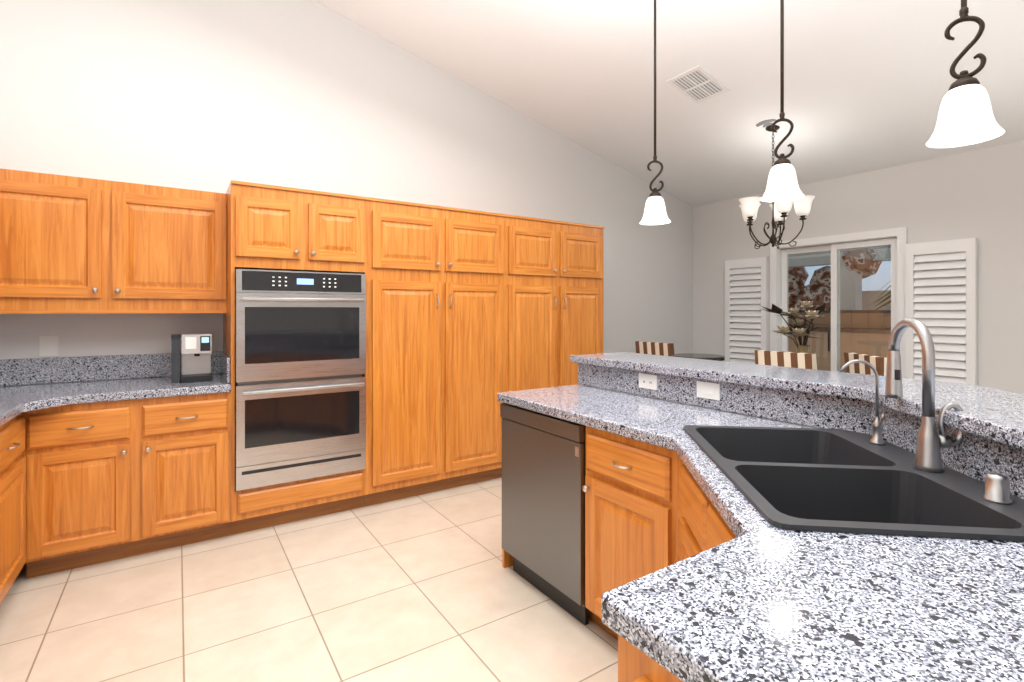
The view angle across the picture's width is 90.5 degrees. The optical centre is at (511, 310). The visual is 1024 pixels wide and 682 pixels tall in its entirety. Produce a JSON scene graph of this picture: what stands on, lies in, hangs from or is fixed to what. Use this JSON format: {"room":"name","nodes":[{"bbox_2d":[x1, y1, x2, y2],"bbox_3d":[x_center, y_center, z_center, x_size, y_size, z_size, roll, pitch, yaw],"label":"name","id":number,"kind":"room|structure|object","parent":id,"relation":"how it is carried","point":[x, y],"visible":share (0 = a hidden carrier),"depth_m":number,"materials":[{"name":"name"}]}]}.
{"room":"kitchen","nodes":[
{"label":"kitchen","id":0,"kind":"room"},
{"bbox_2d":[0,477,617,681],"bbox_3d":[1.316,1.380,1.718,6.790,0.060,6.820,0,0,-33],"label":"floor","id":1,"kind":"structure","parent":0,"point":[427,587],"depth_m":2.27,"materials":[{"name":"tile"}]},
{"bbox_2d":[0,516,43,603],"bbox_3d":[-2.443,0.913,2.062,0.686,0.874,0.688,0,0,-33],"label":"base cabinet","id":2,"kind":"object","parent":1,"relation":"on","point":[22,542],"depth_m":2.39,"materials":[{"name":"brown wood"}]},
{"bbox_2d":[44,484,235,574],"bbox_3d":[-2.195,0.913,2.990,0.897,0.874,0.628,0,0,-33],"label":"base cabinet","id":3,"kind":"object","parent":1,"relation":"on","point":[72,540],"depth_m":2.75,"materials":[{"name":"brown wood"}]},
{"bbox_2d":[0,372,287,523],"bbox_3d":[-1.939,0.453,2.063,1.490,0.045,2.418,0,0,-33],"label":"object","id":4,"kind":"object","parent":3,"relation":"on","point":[78,446],"depth_m":2.73,"materials":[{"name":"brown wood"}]},
{"bbox_2d":[171,333,212,382],"bbox_3d":[-1.997,0.286,3.163,0.212,0.285,0.280,0,0,-33],"label":"coffee maker","id":5,"kind":"object","parent":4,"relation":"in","point":[196,350],"visible":1,"depth_m":3.08,"materials":[{"name":"black plastic"}]},
{"bbox_2d":[228,268,367,495],"bbox_3d":[-1.458,0.410,3.428,0.742,1.300,0.591,0,0,-33],"label":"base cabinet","id":6,"kind":"object","parent":1,"relation":"on","point":[298,339],"depth_m":3.18,"materials":[{"name":"metal"}]},
{"bbox_2d":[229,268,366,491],"bbox_3d":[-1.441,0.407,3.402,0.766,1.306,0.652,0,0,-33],"label":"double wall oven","id":7,"kind":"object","parent":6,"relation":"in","point":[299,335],"depth_m":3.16,"materials":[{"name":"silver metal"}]},
{"bbox_2d":[232,472,367,534],"bbox_3d":[-1.477,1.210,3.458,0.774,0.280,0.636,0,0,-33],"label":"base cabinet","id":8,"kind":"object","parent":1,"relation":"on","point":[251,511],"depth_m":3.21,"materials":[{"name":"brown wood"}]},
{"bbox_2d":[368,197,507,505],"bbox_3d":[-0.687,0.291,3.983,1.124,2.118,0.628,0,0,-33],"label":"tall cabinet","id":9,"kind":"object","parent":1,"relation":"on","point":[376,350],"depth_m":3.69,"materials":[{"name":"brown wood"}]},
{"bbox_2d":[502,554,556,602],"bbox_3d":[0.401,0.826,2.569,0.682,1.049,0.675,0,0,-33],"label":"base cabinet","id":10,"kind":"object","parent":1,"relation":"on","point":[505,561],"depth_m":2.51,"materials":[{"name":"wood"}]},
{"bbox_2d":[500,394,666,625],"bbox_3d":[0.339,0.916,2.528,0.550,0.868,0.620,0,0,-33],"label":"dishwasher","id":11,"kind":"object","parent":10,"relation":"in","point":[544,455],"depth_m":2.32,"materials":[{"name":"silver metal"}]},
{"bbox_2d":[508,215,603,391],"bbox_3d":[0.228,0.291,4.587,1.069,2.118,0.628,0,0,-33],"label":"tall cabinet","id":12,"kind":"object","parent":1,"relation":"on","point":[555,268],"depth_m":4.28,"materials":[{"name":"brown wood"}]},
{"bbox_2d":[635,341,673,355],"bbox_3d":[1.544,0.825,4.971,0.510,1.050,0.460,0,0,-33],"label":"dining chair","id":13,"kind":"object","parent":1,"relation":"on","point":[656,348],"visible":0.02,"depth_m":4.81,"materials":[{"name":"brown fabric"}]},
{"bbox_2d":[672,353,724,360],"bbox_3d":[1.561,0.863,4.263,0.420,0.975,0.420,0,0,-33],"label":"accent table","id":14,"kind":"object","parent":1,"relation":"on","point":[705,356],"visible":0.15,"depth_m":4.17,"materials":[{"name":"black wood"}]},
{"bbox_2d":[557,486,1000,681],"bbox_3d":[0.515,0.826,0.601,0.471,1.049,0.813,0,0,-33],"label":"base cabinet","id":15,"kind":"object","parent":1,"relation":"on","point":[676,609],"depth_m":0.72,"materials":[{"name":"stone"}]},
{"bbox_2d":[502,466,556,593],"bbox_3d":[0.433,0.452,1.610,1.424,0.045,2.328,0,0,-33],"label":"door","id":16,"kind":"structure","parent":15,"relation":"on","point":[529,508],"depth_m":2.43,"materials":[{"name":"grey metal"}]},
{"bbox_2d":[497,352,1023,681],"bbox_3d":[0.702,0.279,1.566,1.825,0.040,2.758,0,0,-33],"label":"countertop","id":17,"kind":"structure","parent":15,"relation":"on","point":[895,503],"depth_m":1.36,"materials":[{"name":"grey stone"}]},
{"bbox_2d":[839,318,967,472],"bbox_3d":[1.119,0.218,1.465,0.236,0.398,0.318,0,0,-33],"label":"faucet","id":18,"kind":"object","parent":17,"relation":"on","point":[931,437],"depth_m":1.39,"materials":[{"name":"silver metal"}]},
{"bbox_2d":[754,350,816,369],"bbox_3d":[2.176,0.825,3.830,0.510,1.050,0.460,0,0,-33],"label":"dining chair","id":19,"kind":"object","parent":1,"relation":"on","point":[789,359],"depth_m":3.67,"materials":[{"name":"brown fabric"}]},
{"bbox_2d":[844,352,886,375],"bbox_3d":[2.627,0.825,3.429,0.510,1.050,0.460,0,0,7],"label":"dining chair","id":20,"kind":"object","parent":1,"relation":"on","point":[879,363],"visible":0.04,"depth_m":3.41,"materials":[{"name":"brown fabric"}]},
{"bbox_3d":[2.257,0.968,4.842,1.000,0.765,1.700,0,0,-33],"label":"dining table","id":21,"kind":"object","parent":1,"relation":"on","visible":0},
{"bbox_2d":[759,300,830,352],"bbox_3d":[2.402,0.249,4.266,0.541,0.670,0.586,0,0,-33],"label":"vase","id":22,"kind":"object","parent":21,"relation":"on","point":[804,332],"visible":0.79,"depth_m":4.19,"materials":[{"name":"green plant"}]},
{"bbox_2d":[0,0,692,386],"bbox_3d":[-0.533,-0.806,4.524,6.790,4.312,0.100,0,0,-33],"label":"wall","id":23,"kind":"structure","parent":0,"point":[218,96],"depth_m":3.69,"materials":[{"name":"white paint"}]},
{"bbox_2d":[0,352,219,387],"bbox_3d":[-2.610,0.353,3.081,1.490,0.152,0.019,0,0,-33],"label":"backsplash","id":24,"kind":"structure","parent":23,"relation":"attached to","point":[58,370],"depth_m":3.08,"materials":[{"name":"grey stone"}]},
{"bbox_2d":[0,168,231,311],"bbox_3d":[-2.383,-0.375,2.989,1.212,0.740,0.421,0,0,-33],"label":"upper cabinet","id":25,"kind":"object","parent":23,"relation":"attached to","point":[68,243],"depth_m":2.90,"materials":[{"name":"brown wood"}]},
{"bbox_2d":[220,352,231,383],"bbox_3d":[-1.834,0.353,3.240,0.019,0.152,0.568,0,0,-33],"label":"backsplash","id":26,"kind":"structure","parent":23,"relation":"attached to","point":[225,360],"depth_m":3.06,"materials":[{"name":"grey stone"}]},
{"bbox_2d":[228,180,367,271],"bbox_3d":[-1.475,-0.514,3.454,0.774,0.508,0.644,0,0,-33],"label":"upper cabinet","id":27,"kind":"object","parent":23,"relation":"attached to","point":[270,226],"depth_m":3.17,"materials":[{"name":"brown wood"}]},
{"bbox_2d":[314,0,1023,206],"bbox_3d":[1.316,-2.114,1.718,6.790,1.696,6.820,0,0,-33],"label":"ceiling","id":28,"kind":"structure","parent":0,"point":[867,83],"depth_m":3.81,"materials":[{"name":"white paint"}]},
{"bbox_2d":[640,0,670,224],"bbox_3d":[0.836,-1.263,2.965,0.177,1.493,0.177,0,0,-33],"label":"pendant light","id":29,"kind":"object","parent":28,"relation":"hanging from","point":[655,213],"visible":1,"depth_m":2.95,"materials":[{"name":"white glass"}]},
{"bbox_2d":[666,65,729,103],"bbox_3d":[1.443,-1.746,3.934,0.380,0.099,0.300,0,0,-33],"label":"ceiling vent","id":30,"kind":"object","parent":28,"relation":"in","point":[698,84],"visible":0.98,"depth_m":3.92,"materials":[{"name":"white metal"}]},
{"bbox_2d":[739,119,814,248],"bbox_3d":[2.216,-1.064,4.332,0.593,1.048,0.582,0,0,-33],"label":"chandelier","id":31,"kind":"object","parent":28,"relation":"hanging from","point":[749,206],"visible":0.9,"depth_m":4.24,"materials":[{"name":"grey glass"}]},
{"bbox_2d":[761,0,803,201],"bbox_3d":[1.235,-1.265,2.318,0.177,1.499,0.177,0,0,-33],"label":"pendant light","id":32,"kind":"object","parent":28,"relation":"hanging from","point":[782,184],"visible":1,"depth_m":2.31,"materials":[{"name":"white glass"}]},
{"bbox_2d":[926,0,1004,147],"bbox_3d":[1.353,-1.306,1.518,0.177,1.579,0.177,0,0,-33],"label":"pendant light","id":33,"kind":"object","parent":28,"relation":"hanging from","point":[965,115],"visible":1,"depth_m":1.50,"materials":[{"name":"white glass"}]},
{"bbox_2d":[693,140,1023,393],"bbox_3d":[4.109,0.005,3.560,0.100,2.690,6.620,0,0,-33],"label":"wall","id":34,"kind":"structure","parent":0,"point":[978,194],"depth_m":4.32,"materials":[{"name":"white paint"}]},
{"bbox_2d":[725,257,768,363],"bbox_3d":[2.617,0.379,5.673,0.061,1.918,0.490,0,0,-33],"label":"shutter","id":35,"kind":"object","parent":34,"relation":"attached to","point":[746,299],"visible":0.67,"depth_m":5.65,"materials":[{"name":"white wood"}]},
{"bbox_2d":[770,227,906,377],"bbox_3d":[3.161,0.307,4.977,0.122,2.085,1.220,0,0,-33],"label":"door frame","id":36,"kind":"structure","parent":34,"relation":"attached to","point":[900,234],"depth_m":4.94,"materials":[{"name":"white wood"}]},
{"bbox_2d":[782,238,896,371],"bbox_3d":[3.178,0.347,4.988,0.078,2.006,1.062,0,0,-33],"label":"door","id":37,"kind":"structure","parent":34,"relation":"in","point":[835,319],"depth_m":4.96,"materials":[{"name":"white"}]},
{"bbox_2d":[905,238,977,385],"bbox_3d":[3.568,0.379,4.230,0.061,1.918,0.465,0,0,-33],"label":"shutter","id":38,"kind":"object","parent":34,"relation":"attached to","point":[941,290],"visible":0.62,"depth_m":4.19,"materials":[{"name":"white wood"}]},
{"label":"outside","id":39,"kind":"structure","parent":0,"visible":0},
{"bbox_3d":[7.302,1.400,8.408,10.550,0.060,18.000,0,0,-33],"label":"patio slab","id":40,"kind":"object","parent":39,"visible":0},
{"bbox_2d":[788,249,881,309],"bbox_3d":[5.732,-0.414,10.623,2.655,3.528,3.899,0,0,-33],"label":"tree","id":41,"kind":"object","parent":40,"relation":"on","point":[818,289],"depth_m":9.32,"materials":[{"name":"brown plant"}]},
{"bbox_2d":[788,310,890,371],"bbox_3d":[5.164,0.680,6.519,0.880,1.380,4.080,0,0,-33],"label":"fence","id":42,"kind":"object","parent":40,"relation":"on","point":[846,338],"depth_m":6.99,"materials":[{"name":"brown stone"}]},
{"bbox_2d":[795,290,890,309],"bbox_3d":[5.528,0.485,7.239,6.200,1.770,18.000,0,0,-33],"label":"wall","id":43,"kind":"structure","parent":40,"relation":"on","point":[874,299],"depth_m":10.03,"materials":[{"name":"white"}]},
{"bbox_2d":[840,263,861,309],"bbox_3d":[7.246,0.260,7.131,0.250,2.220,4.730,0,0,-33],"label":"patio post","id":44,"kind":"object","parent":40,"relation":"on","point":[849,290],"depth_m":8.92,"materials":[{"name":"white"}]},
{"bbox_2d":[788,245,890,267],"bbox_3d":[4.564,-1.020,7.202,4.650,0.340,11.000,0,0,-33],"label":"patio cover","id":45,"kind":"object","parent":44,"relation":"on","point":[812,261],"depth_m":9.24,"materials":[{"name":"white"}]},
{"bbox_2d":[868,283,890,309],"bbox_3d":[7.365,0.199,8.808,2.093,2.303,2.092,0,0,-33],"label":"palm","id":46,"kind":"object","parent":40,"relation":"on","point":[888,293],"depth_m":9.09,"materials":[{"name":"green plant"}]}
]}

